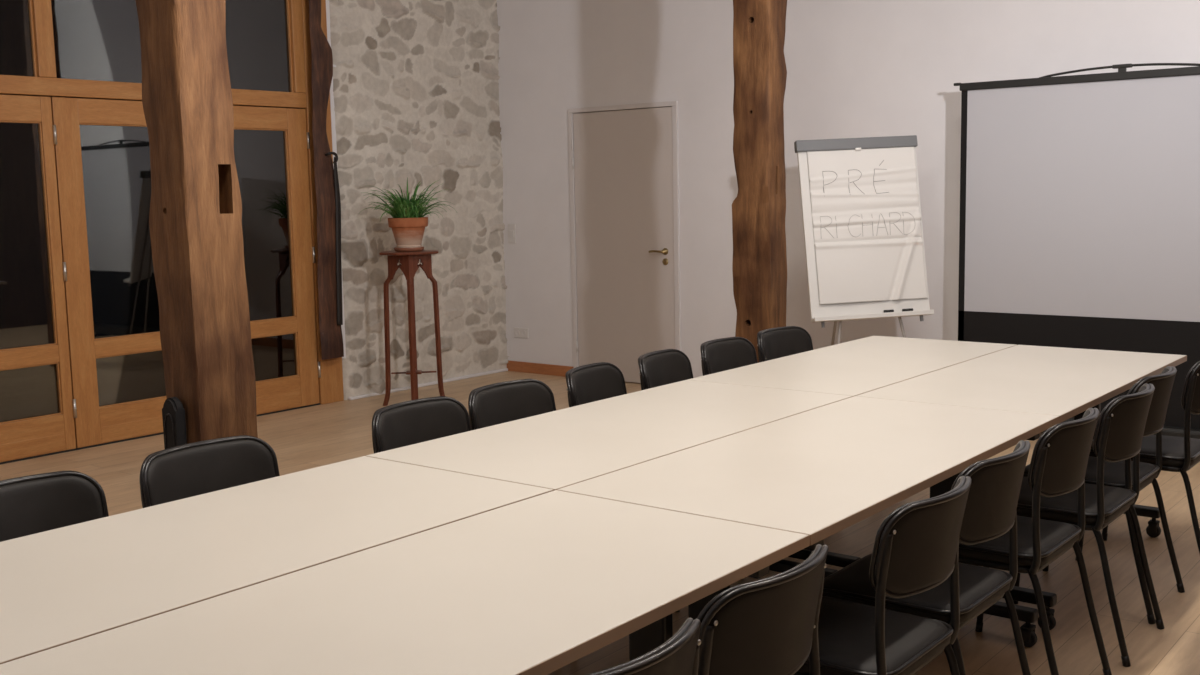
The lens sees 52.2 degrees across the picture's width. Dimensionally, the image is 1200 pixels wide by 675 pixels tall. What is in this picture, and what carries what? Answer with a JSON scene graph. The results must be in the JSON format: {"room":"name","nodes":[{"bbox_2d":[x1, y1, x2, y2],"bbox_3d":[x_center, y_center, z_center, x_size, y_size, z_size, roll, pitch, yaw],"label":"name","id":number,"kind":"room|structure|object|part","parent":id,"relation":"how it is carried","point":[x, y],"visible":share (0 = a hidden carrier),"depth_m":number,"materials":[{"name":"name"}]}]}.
{"room":"conference room","nodes":[
{"label":"conference room","id":0,"kind":"room"},
{"bbox_2d":[329,0,508,399],"bbox_3d":[-1.301,-1.302,9.183,0.107,3.350,1.720,5,9,40],"label":"stone wall","id":1,"kind":"structure","parent":0,"point":[416,85],"depth_m":9.17,"materials":[{"name":"beige stone"}]},
{"bbox_2d":[0,0,306,108],"bbox_3d":[-2.919,-2.430,7.127,0.072,2.052,2.838,4,9,38],"label":"window","id":2,"kind":"structure","parent":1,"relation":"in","point":[265,40],"depth_m":7.41,"materials":[{"name":"brown wood"}]},
{"bbox_2d":[51,97,166,447],"bbox_3d":[-2.834,-0.405,7.418,0.074,2.030,0.895,4,9,38],"label":"door","id":3,"kind":"structure","parent":2,"relation":"attached to","point":[137,396],"depth_m":7.34,"materials":[{"name":"brown wood"}]},
{"bbox_3d":[-2.820,0.237,7.518,0.006,0.321,0.616,4,9,38],"label":"pane","id":4,"kind":"part","parent":3,"relation":"part of","materials":[{"name":"clear glass"}]},
{"bbox_3d":[-2.838,-0.645,7.411,0.006,1.284,0.616,4,9,38],"label":"pane","id":5,"kind":"part","parent":3,"relation":"part of","materials":[{"name":"clear glass"}]},
{"bbox_3d":[-2.885,-2.484,7.180,0.006,1.960,0.835,4,9,38],"label":"pane","id":6,"kind":"part","parent":2,"relation":"part of","materials":[{"name":"clear glass"}]},
{"bbox_3d":[-2.342,-2.577,7.861,0.006,1.960,0.795,4,9,38],"label":"pane","id":7,"kind":"part","parent":2,"relation":"part of","materials":[{"name":"clear glass"}]},
{"bbox_2d":[301,0,343,404],"bbox_3d":[-1.962,-1.577,8.439,0.085,4.100,0.202,4,9,38],"label":"trim","id":8,"kind":"structure","parent":1,"relation":"attached to","point":[330,381],"depth_m":8.46,"materials":[{"name":"brown wood"}]},
{"bbox_2d":[233,106,320,414],"bbox_3d":[-2.272,-0.502,8.124,0.074,2.030,0.913,4,9,38],"label":"door","id":9,"kind":"structure","parent":8,"relation":"attached to","point":[271,144],"depth_m":8.26,"materials":[{"name":"brown wood"}]},
{"bbox_3d":[-2.299,-0.738,8.088,0.006,1.284,0.629,4,9,38],"label":"pane","id":10,"kind":"part","parent":9,"relation":"part of","materials":[{"name":"clear glass"}]},
{"bbox_3d":[-2.281,0.144,8.195,0.006,0.321,0.629,4,9,38],"label":"pane","id":11,"kind":"part","parent":9,"relation":"part of","materials":[{"name":"clear glass"}]},
{"bbox_2d":[309,0,343,359],"bbox_3d":[-1.913,-1.728,8.332,0.105,3.765,0.224,4,9,38],"label":"wooden post","id":12,"kind":"object","parent":8,"relation":"attached to","point":[331,336],"depth_m":8.37,"materials":[{"name":"brown wood"}]},
{"bbox_2d":[325,152,342,324],"bbox_3d":[-1.823,-0.679,8.460,0.057,1.195,0.116,4,9,38],"label":"iron hook","id":13,"kind":"object","parent":12,"relation":"attached to","point":[336,181],"visible":1,"depth_m":8.47,"materials":[{"name":"black metal"}]},
{"bbox_2d":[326,0,345,358],"bbox_3d":[-1.876,-1.736,8.497,0.080,3.800,0.083,4,9,38],"label":"trim","id":14,"kind":"structure","parent":1,"relation":"attached to","point":[334,145],"depth_m":8.51,"materials":[{"name":"paint"}]},
{"bbox_2d":[348,368,507,399],"bbox_3d":[-1.275,0.349,9.393,0.042,0.022,1.668,4,9,38],"label":"baseboard","id":15,"kind":"structure","parent":1,"relation":"attached to","point":[505,369],"depth_m":9.36,"materials":[{"name":"paint"}]},
{"bbox_2d":[0,371,1199,674],"bbox_3d":[-1.074,1.063,4.034,7.674,0.120,10.210,4,9,38],"label":"floor","id":16,"kind":"structure","parent":0,"point":[301,439],"depth_m":4.78,"materials":[{"name":"brown wood"}]},
{"bbox_2d":[0,471,108,541],"bbox_3d":[-1.208,0.750,2.767,0.495,0.816,0.410,4,9,38],"label":"chair","id":17,"kind":"object","parent":16,"relation":"on","point":[37,503],"visible":0.36,"depth_m":2.90,"materials":[{"name":"black leather"}]},
{"bbox_2d":[0,403,319,463],"bbox_3d":[-2.838,0.611,7.532,0.056,0.011,2.760,4,9,38],"label":"trim","id":18,"kind":"structure","parent":16,"relation":"on","point":[101,444],"depth_m":7.34,"materials":[{"name":"black paint"}]},
{"bbox_2d":[162,397,186,448],"bbox_3d":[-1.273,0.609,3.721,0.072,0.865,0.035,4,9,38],"label":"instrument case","id":19,"kind":"object","parent":16,"relation":"on","point":[173,412],"visible":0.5,"depth_m":3.66,"materials":[{"name":"black"}]},
{"bbox_2d":[135,0,257,443],"bbox_3d":[-1.236,-1.012,3.642,0.224,4.100,0.221,4,9,38],"label":"post","id":20,"kind":"object","parent":16,"relation":"on","point":[195,213],"visible":0.66,"depth_m":3.64,"materials":[{"name":"brown wood"}]},
{"bbox_2d":[140,435,279,507],"bbox_3d":[-0.896,0.697,3.158,0.495,0.816,0.410,4,9,38],"label":"chair","id":21,"kind":"object","parent":16,"relation":"on","point":[175,473],"visible":0.31,"depth_m":3.24,"materials":[{"name":"black leather"}]},
{"bbox_2d":[0,456,553,663],"bbox_3d":[-0.863,0.798,2.604,0.689,0.740,1.580,4,9,38],"label":"conference table","id":22,"kind":"object","parent":16,"relation":"on","point":[63,585],"visible":0.77,"depth_m":2.58,"materials":[{"name":"laminate"}]},
{"bbox_2d":[0,490,809,674],"bbox_3d":[-0.319,0.839,2.176,0.689,0.740,1.580,4,9,38],"label":"conference table","id":23,"kind":"object","parent":16,"relation":"on","point":[537,585],"visible":0.98,"depth_m":2.18,"materials":[{"name":"laminate"}]},
{"bbox_2d":[379,250,444,405],"bbox_3d":[-1.296,-0.064,8.455,0.397,1.066,0.397,4,9,38],"label":"plant stand","id":24,"kind":"object","parent":16,"relation":"on","point":[409,261],"visible":1,"depth_m":8.39,"materials":[{"name":"brown wood"}]},
{"bbox_3d":[-1.462,-0.048,8.437,0.113,1.045,0.038,-2,7,-7],"label":"leg","id":25,"kind":"part","parent":24,"relation":"part of","materials":[{"name":"brown wood"}]},
{"bbox_2d":[394,246,423,251],"bbox_3d":[-1.307,-0.606,8.389,0.208,0.026,0.208,4,9,38],"label":"saucer","id":26,"kind":"object","parent":24,"relation":"on","point":[422,247],"visible":0.8,"depth_m":8.30,"materials":[{"name":"brown ceramic"}]},
{"bbox_2d":[364,177,455,247],"bbox_3d":[-1.313,-0.847,8.353,0.736,0.493,0.606,3,8,30],"label":"potted plant","id":27,"kind":"object","parent":26,"relation":"on","point":[408,229],"visible":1,"depth_m":8.28,"materials":[{"name":"green plant"}]},
{"bbox_3d":[-1.309,-0.711,8.376,0.274,0.217,0.274,4,9,38],"label":"pot","id":28,"kind":"part","parent":27,"relation":"part of","materials":[{"name":"ceramic"}]},
{"bbox_3d":[-1.276,-0.034,8.291,0.038,1.045,0.113,-2,7,-7],"label":"leg","id":29,"kind":"part","parent":24,"relation":"part of","materials":[{"name":"brown wood"}]},
{"bbox_2d":[391,369,436,374],"bbox_3d":[-1.290,0.242,8.492,0.232,0.014,0.232,4,9,38],"label":"shelf","id":30,"kind":"object","parent":24,"relation":"attached to","point":[415,372],"depth_m":8.47,"materials":[{"name":"brown wood"}]},
{"bbox_3d":[-1.315,-0.073,8.621,0.038,1.045,0.113,-2,7,-7],"label":"leg","id":31,"kind":"part","parent":24,"relation":"part of","materials":[{"name":"brown wood"}]},
{"bbox_3d":[-1.130,-0.059,8.475,0.113,1.045,0.038,-2,7,-7],"label":"leg","id":32,"kind":"part","parent":24,"relation":"part of","materials":[{"name":"brown wood"}]},
{"bbox_2d":[372,396,470,452],"bbox_3d":[-0.423,0.617,3.735,0.495,0.816,0.410,4,9,36],"label":"chair","id":33,"kind":"object","parent":16,"relation":"on","point":[406,423],"visible":0.31,"depth_m":3.82,"materials":[{"name":"black leather"}]},
{"bbox_2d":[468,379,555,430],"bbox_3d":[-0.170,0.573,4.061,0.495,0.816,0.410,4,9,38],"label":"chair","id":34,"kind":"object","parent":16,"relation":"on","point":[502,402],"visible":0.3,"depth_m":4.15,"materials":[{"name":"black leather"}]},
{"bbox_2d":[366,380,852,577],"bbox_3d":[0.115,0.630,3.833,0.691,0.740,1.573,4,9,38],"label":"conference table","id":35,"kind":"object","parent":16,"relation":"on","point":[557,449],"visible":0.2,"depth_m":3.64,"materials":[{"name":"laminate"}]},
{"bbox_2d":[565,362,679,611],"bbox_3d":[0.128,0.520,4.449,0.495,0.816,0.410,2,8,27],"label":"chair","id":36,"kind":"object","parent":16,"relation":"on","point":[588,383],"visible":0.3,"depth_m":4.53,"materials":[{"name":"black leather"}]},
{"bbox_3d":[-0.035,0.212,4.493,0.107,0.193,0.386,2,8,27],"label":"backrest","id":37,"kind":"part","parent":36,"relation":"part of","materials":[{"name":"black leather"}]},
{"bbox_2d":[588,618,700,674],"bbox_3d":[-0.087,0.833,1.898,0.495,0.816,0.410,4,9,38],"label":"chair","id":38,"kind":"object","parent":16,"relation":"on","point":[679,655],"visible":1,"depth_m":1.74,"materials":[{"name":"black leather"}]},
{"bbox_3d":[0.045,0.541,1.753,0.107,0.193,0.386,4,9,38],"label":"backrest","id":39,"kind":"part","parent":38,"relation":"part of","materials":[{"name":"black leather"}]},
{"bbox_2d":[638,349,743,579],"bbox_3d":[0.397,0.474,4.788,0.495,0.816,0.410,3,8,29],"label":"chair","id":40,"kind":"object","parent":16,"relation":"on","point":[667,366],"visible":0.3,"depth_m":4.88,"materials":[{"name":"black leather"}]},
{"bbox_3d":[0.238,0.165,4.837,0.107,0.193,0.386,3,8,29],"label":"backrest","id":41,"kind":"part","parent":40,"relation":"part of","materials":[{"name":"black leather"}]},
{"bbox_2d":[700,337,757,375],"bbox_3d":[0.672,0.426,5.133,0.495,0.816,0.410,4,9,37],"label":"chair","id":42,"kind":"object","parent":16,"relation":"on","point":[722,354],"visible":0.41,"depth_m":5.23,"materials":[{"name":"black leather"}]},
{"bbox_2d":[732,0,786,362],"bbox_3d":[0.810,-1.365,6.218,0.234,4.100,0.198,4,9,38],"label":"post","id":43,"kind":"object","parent":16,"relation":"on","point":[759,265],"visible":0.72,"depth_m":6.20,"materials":[{"name":"brown wood"}]},
{"bbox_2d":[697,544,828,674],"bbox_3d":[0.175,0.783,2.267,0.495,0.816,0.410,4,9,38],"label":"chair","id":44,"kind":"object","parent":16,"relation":"on","point":[766,626],"visible":0.96,"depth_m":2.04,"materials":[{"name":"black leather"}]},
{"bbox_2d":[757,326,812,362],"bbox_3d":[0.956,0.378,5.490,0.495,0.816,0.410,5,9,42],"label":"chair","id":45,"kind":"object","parent":16,"relation":"on","point":[773,343],"visible":0.24,"depth_m":5.59,"materials":[{"name":"black leather"}]},
{"bbox_2d":[557,396,1059,646],"bbox_3d":[0.660,0.671,3.404,0.691,0.740,1.573,4,9,38],"label":"conference table","id":46,"kind":"object","parent":16,"relation":"on","point":[820,472],"visible":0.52,"depth_m":3.18,"materials":[{"name":"laminate"}]},
{"bbox_2d":[688,336,1015,567],"bbox_3d":[1.093,0.462,5.060,0.691,0.740,1.580,4,9,38],"label":"conference table","id":47,"kind":"object","parent":16,"relation":"on","point":[863,365],"visible":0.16,"depth_m":4.86,"materials":[{"name":"laminate"}]},
{"bbox_2d":[794,135,933,345],"bbox_3d":[1.450,-0.308,7.258,0.721,1.734,0.958,-3,7,-13],"label":"flip chart","id":48,"kind":"object","parent":16,"relation":"on","point":[863,229],"visible":1,"depth_m":6.96,"materials":[{"name":"white paper"}]},
{"bbox_3d":[1.449,-0.231,7.434,0.018,1.538,0.636,-2,7,-7],"label":"leg","id":49,"kind":"part","parent":48,"relation":"part of","materials":[{"name":"grey paint"}]},
{"bbox_3d":[1.368,-0.127,6.961,0.018,1.447,0.351,3,8,28],"label":"leg","id":50,"kind":"part","parent":48,"relation":"part of","materials":[{"name":"grey paint"}]},
{"bbox_2d":[811,310,933,322],"bbox_3d":[1.542,-0.121,6.929,0.701,0.057,0.076,-2,7,-8],"label":"tray","id":51,"kind":"object","parent":48,"relation":"on","point":[822,316],"depth_m":6.91,"materials":[{"name":"white"}]},
{"bbox_3d":[1.707,-0.141,7.005,0.414,1.450,0.018,4,8,35],"label":"leg","id":52,"kind":"part","parent":48,"relation":"part of","materials":[{"name":"grey paint"}]},
{"bbox_2d":[794,476,971,674],"bbox_3d":[0.583,0.715,2.763,0.495,0.816,0.410,4,9,38],"label":"chair","id":53,"kind":"object","parent":16,"relation":"on","point":[915,548],"visible":0.78,"depth_m":2.59,"materials":[{"name":"black leather"}]},
{"bbox_3d":[0.557,0.714,2.783,0.352,0.022,0.372,4,9,38],"label":"seat frame","id":54,"kind":"part","parent":53,"relation":"part of","materials":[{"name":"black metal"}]},
{"bbox_3d":[0.549,0.687,2.786,0.400,0.057,0.391,4,9,38],"label":"seat","id":55,"kind":"part","parent":53,"relation":"part of","materials":[{"name":"black leather"}]},
{"bbox_3d":[0.714,0.423,2.618,0.107,0.193,0.386,4,9,38],"label":"backrest","id":56,"kind":"part","parent":53,"relation":"part of","materials":[{"name":"black leather"}]},
{"bbox_3d":[0.845,0.903,2.819,0.132,0.418,0.022,3,8,31],"label":"leg","id":57,"kind":"part","parent":53,"relation":"part of","materials":[{"name":"black metal"}]},
{"bbox_2d":[822,440,1030,674],"bbox_3d":[0.839,0.666,3.124,0.495,0.816,0.410,4,9,38],"label":"chair","id":58,"kind":"object","parent":16,"relation":"on","point":[990,512],"visible":0.68,"depth_m":2.97,"materials":[{"name":"black leather"}]},
{"bbox_3d":[0.805,0.638,3.147,0.400,0.057,0.391,4,9,38],"label":"seat","id":59,"kind":"part","parent":58,"relation":"part of","materials":[{"name":"black leather"}]},
{"bbox_3d":[0.870,0.894,2.891,0.022,0.418,0.132,-8,10,-44],"label":"leg","id":60,"kind":"part","parent":58,"relation":"part of","materials":[{"name":"black metal"}]},
{"bbox_3d":[0.813,0.665,3.144,0.352,0.022,0.372,4,9,38],"label":"seat frame","id":61,"kind":"part","parent":58,"relation":"part of","materials":[{"name":"black metal"}]},
{"bbox_3d":[0.971,0.374,2.979,0.107,0.193,0.386,4,9,38],"label":"backrest","id":62,"kind":"part","parent":58,"relation":"part of","materials":[{"name":"black leather"}]},
{"bbox_3d":[1.101,0.854,3.181,0.132,0.418,0.022,3,8,31],"label":"leg","id":63,"kind":"part","parent":58,"relation":"part of","materials":[{"name":"black metal"}]},
{"bbox_2d":[857,345,1186,630],"bbox_3d":[1.638,0.503,4.631,0.691,0.740,1.580,4,9,38],"label":"conference table","id":64,"kind":"object","parent":16,"relation":"on","point":[1063,382],"visible":0.44,"depth_m":4.43,"materials":[{"name":"laminate"}]},
{"bbox_2d":[958,408,1111,674],"bbox_3d":[1.180,0.608,3.545,0.495,0.816,0.410,4,9,38],"label":"chair","id":65,"kind":"object","parent":16,"relation":"on","point":[1060,455],"visible":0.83,"depth_m":3.35,"materials":[{"name":"black leather"}]},
{"bbox_3d":[1.155,0.607,3.565,0.352,0.022,0.372,4,9,38],"label":"seat frame","id":66,"kind":"part","parent":65,"relation":"part of","materials":[{"name":"black metal"}]},
{"bbox_3d":[1.147,0.580,3.568,0.400,0.057,0.391,4,9,38],"label":"seat","id":67,"kind":"part","parent":65,"relation":"part of","materials":[{"name":"black leather"}]},
{"bbox_3d":[1.212,0.836,3.311,0.022,0.418,0.132,-8,10,-44],"label":"leg","id":68,"kind":"part","parent":65,"relation":"part of","materials":[{"name":"black metal"}]},
{"bbox_3d":[1.312,0.317,3.400,0.107,0.193,0.386,4,9,38],"label":"backrest","id":69,"kind":"part","parent":65,"relation":"part of","materials":[{"name":"black leather"}]},
{"bbox_3d":[1.443,0.796,3.602,0.132,0.418,0.022,3,8,31],"label":"leg","id":70,"kind":"part","parent":65,"relation":"part of","materials":[{"name":"black metal"}]},
{"bbox_2d":[975,383,1163,666],"bbox_3d":[1.514,0.553,3.940,0.495,0.816,0.410,4,9,38],"label":"chair","id":71,"kind":"object","parent":16,"relation":"on","point":[1120,428],"visible":0.8,"depth_m":3.74,"materials":[{"name":"black leather"}]},
{"bbox_3d":[1.260,0.756,3.969,0.077,0.412,0.022,2,7,22],"label":"leg","id":72,"kind":"part","parent":71,"relation":"part of","materials":[{"name":"black metal"}]},
{"bbox_3d":[1.454,0.723,4.213,0.022,0.412,0.077,-6,8,-35],"label":"leg","id":73,"kind":"part","parent":71,"relation":"part of","materials":[{"name":"black metal"}]},
{"bbox_3d":[1.489,0.553,3.960,0.352,0.022,0.372,4,9,38],"label":"seat frame","id":74,"kind":"part","parent":71,"relation":"part of","materials":[{"name":"black metal"}]},
{"bbox_3d":[1.480,0.526,3.963,0.400,0.057,0.391,4,9,38],"label":"seat","id":75,"kind":"part","parent":71,"relation":"part of","materials":[{"name":"black leather"}]},
{"bbox_3d":[1.546,0.781,3.706,0.022,0.418,0.132,-8,10,-44],"label":"leg","id":76,"kind":"part","parent":71,"relation":"part of","materials":[{"name":"black metal"}]},
{"bbox_3d":[1.646,0.262,3.795,0.107,0.193,0.386,4,9,38],"label":"backrest","id":77,"kind":"part","parent":71,"relation":"part of","materials":[{"name":"black leather"}]},
{"bbox_3d":[1.777,0.742,3.997,0.132,0.418,0.022,3,8,31],"label":"leg","id":78,"kind":"part","parent":71,"relation":"part of","materials":[{"name":"black metal"}]},
{"bbox_2d":[954,63,1199,438],"bbox_3d":[2.804,-0.431,6.649,1.876,2.064,0.440,4,9,38],"label":"projection screen","id":79,"kind":"object","parent":16,"relation":"on","point":[1079,227],"visible":0.74,"depth_m":6.71,"materials":[{"name":"grey fabric"}]},
{"bbox_3d":[2.784,-1.431,6.528,0.883,0.050,0.028,4,9,38],"label":"lifting arm","id":80,"kind":"part","parent":79,"relation":"part of","materials":[{"name":"black paint"}]},
{"bbox_2d":[1023,366,1184,623],"bbox_3d":[1.747,0.507,4.288,0.495,0.816,0.410,4,9,38],"label":"chair","id":81,"kind":"object","parent":16,"relation":"on","point":[1119,474],"visible":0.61,"depth_m":4.12,"materials":[{"name":"black leather"}]},
{"bbox_3d":[1.713,0.479,4.312,0.400,0.057,0.391,4,9,38],"label":"seat","id":82,"kind":"part","parent":81,"relation":"part of","materials":[{"name":"black leather"}]},
{"bbox_3d":[1.778,0.735,4.055,0.022,0.418,0.132,-8,10,-44],"label":"leg","id":83,"kind":"part","parent":81,"relation":"part of","materials":[{"name":"black metal"}]},
{"bbox_3d":[1.722,0.506,4.309,0.352,0.022,0.372,4,9,38],"label":"seat frame","id":84,"kind":"part","parent":81,"relation":"part of","materials":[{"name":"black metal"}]},
{"bbox_3d":[1.879,0.215,4.144,0.107,0.193,0.386,4,9,38],"label":"backrest","id":85,"kind":"part","parent":81,"relation":"part of","materials":[{"name":"black leather"}]},
{"bbox_3d":[2.010,0.695,4.345,0.132,0.418,0.022,3,8,31],"label":"leg","id":86,"kind":"part","parent":81,"relation":"part of","materials":[{"name":"black metal"}]},
{"bbox_2d":[1075,361,1199,560],"bbox_3d":[2.123,0.454,4.664,0.495,0.816,0.410,4,9,38],"label":"chair","id":87,"kind":"object","parent":16,"relation":"on","point":[1179,454],"visible":0.64,"depth_m":4.44,"materials":[{"name":"black leather"}]},
{"bbox_3d":[1.868,0.657,4.692,0.077,0.412,0.022,2,7,22],"label":"leg","id":88,"kind":"part","parent":87,"relation":"part of","materials":[{"name":"black metal"}]},
{"bbox_3d":[2.062,0.623,4.937,0.022,0.412,0.077,-6,8,-35],"label":"leg","id":89,"kind":"part","parent":87,"relation":"part of","materials":[{"name":"black metal"}]},
{"bbox_3d":[2.089,0.426,4.687,0.400,0.057,0.391,4,9,38],"label":"seat","id":90,"kind":"part","parent":87,"relation":"part of","materials":[{"name":"black leather"}]},
{"bbox_3d":[2.097,0.453,4.684,0.352,0.022,0.372,4,9,38],"label":"seat frame","id":91,"kind":"part","parent":87,"relation":"part of","materials":[{"name":"black metal"}]},
{"bbox_3d":[2.154,0.682,4.430,0.022,0.418,0.132,-8,10,-44],"label":"leg","id":92,"kind":"part","parent":87,"relation":"part of","materials":[{"name":"black metal"}]},
{"bbox_3d":[2.254,0.162,4.519,0.107,0.193,0.386,4,9,38],"label":"backrest","id":93,"kind":"part","parent":87,"relation":"part of","materials":[{"name":"black leather"}]},
{"bbox_2d":[496,0,1199,377],"bbox_3d":[1.961,-1.570,7.724,7.574,4.100,0.150,4,9,38],"label":"wall","id":94,"kind":"structure","parent":0,"point":[855,68],"depth_m":8.33,"materials":[{"name":"paint"}]},
{"bbox_2d":[508,224,515,242],"bbox_3d":[-0.710,-0.835,9.847,0.082,0.155,0.014,4,9,38],"label":"light switch","id":95,"kind":"object","parent":94,"relation":"attached to","point":[511,227],"visible":1,"depth_m":9.84,"materials":[{"name":"white plastic"}]},
{"bbox_2d":[514,327,528,337],"bbox_3d":[-0.639,-0.037,9.900,0.155,0.082,0.012,4,9,38],"label":"wall socket","id":96,"kind":"object","parent":94,"relation":"attached to","point":[518,332],"visible":1,"depth_m":9.90,"materials":[{"name":"white plastic"}]},
{"bbox_2d":[507,360,573,376],"bbox_3d":[-0.484,0.250,9.813,0.702,0.085,0.018,4,9,38],"label":"baseboard","id":97,"kind":"structure","parent":94,"relation":"attached to","point":[516,366],"depth_m":9.81,"materials":[{"name":"brown wood"}]},
{"bbox_2d":[568,101,680,382],"bbox_3d":[0.178,-0.688,9.168,1.010,2.075,0.120,4,9,38],"label":"door","id":98,"kind":"structure","parent":94,"relation":"in","point":[624,169],"depth_m":9.15,"materials":[{"name":"grey wood"}]},
{"bbox_3d":[0.424,-0.627,8.939,0.145,0.050,0.054,4,9,38],"label":"handle","id":99,"kind":"part","parent":98,"relation":"part of","materials":[{"name":"gold metal"}]},
{"bbox_3d":[-3.692,-0.256,6.361,0.059,2.046,0.066,4,9,38],"label":"trim","id":100,"kind":"structure","parent":0,"visible":0},
{"bbox_2d":[0,94,75,461],"bbox_3d":[-3.390,-0.311,6.734,0.056,2.030,0.892,4,9,38],"label":"door","id":101,"kind":"structure","parent":100,"relation":"attached to","point":[50,433],"depth_m":6.99,"materials":[{"name":"brown wood"}]},
{"label":"outside","id":102,"kind":"structure","parent":0,"visible":0},
{"bbox_2d":[0,356,115,421],"bbox_3d":[-5.511,0.649,8.792,5.190,0.060,14.000,4,9,38],"label":"ground","id":103,"kind":"structure","parent":102,"point":[28,392],"depth_m":10.18,"materials":[{"name":"grey"}]}
]}

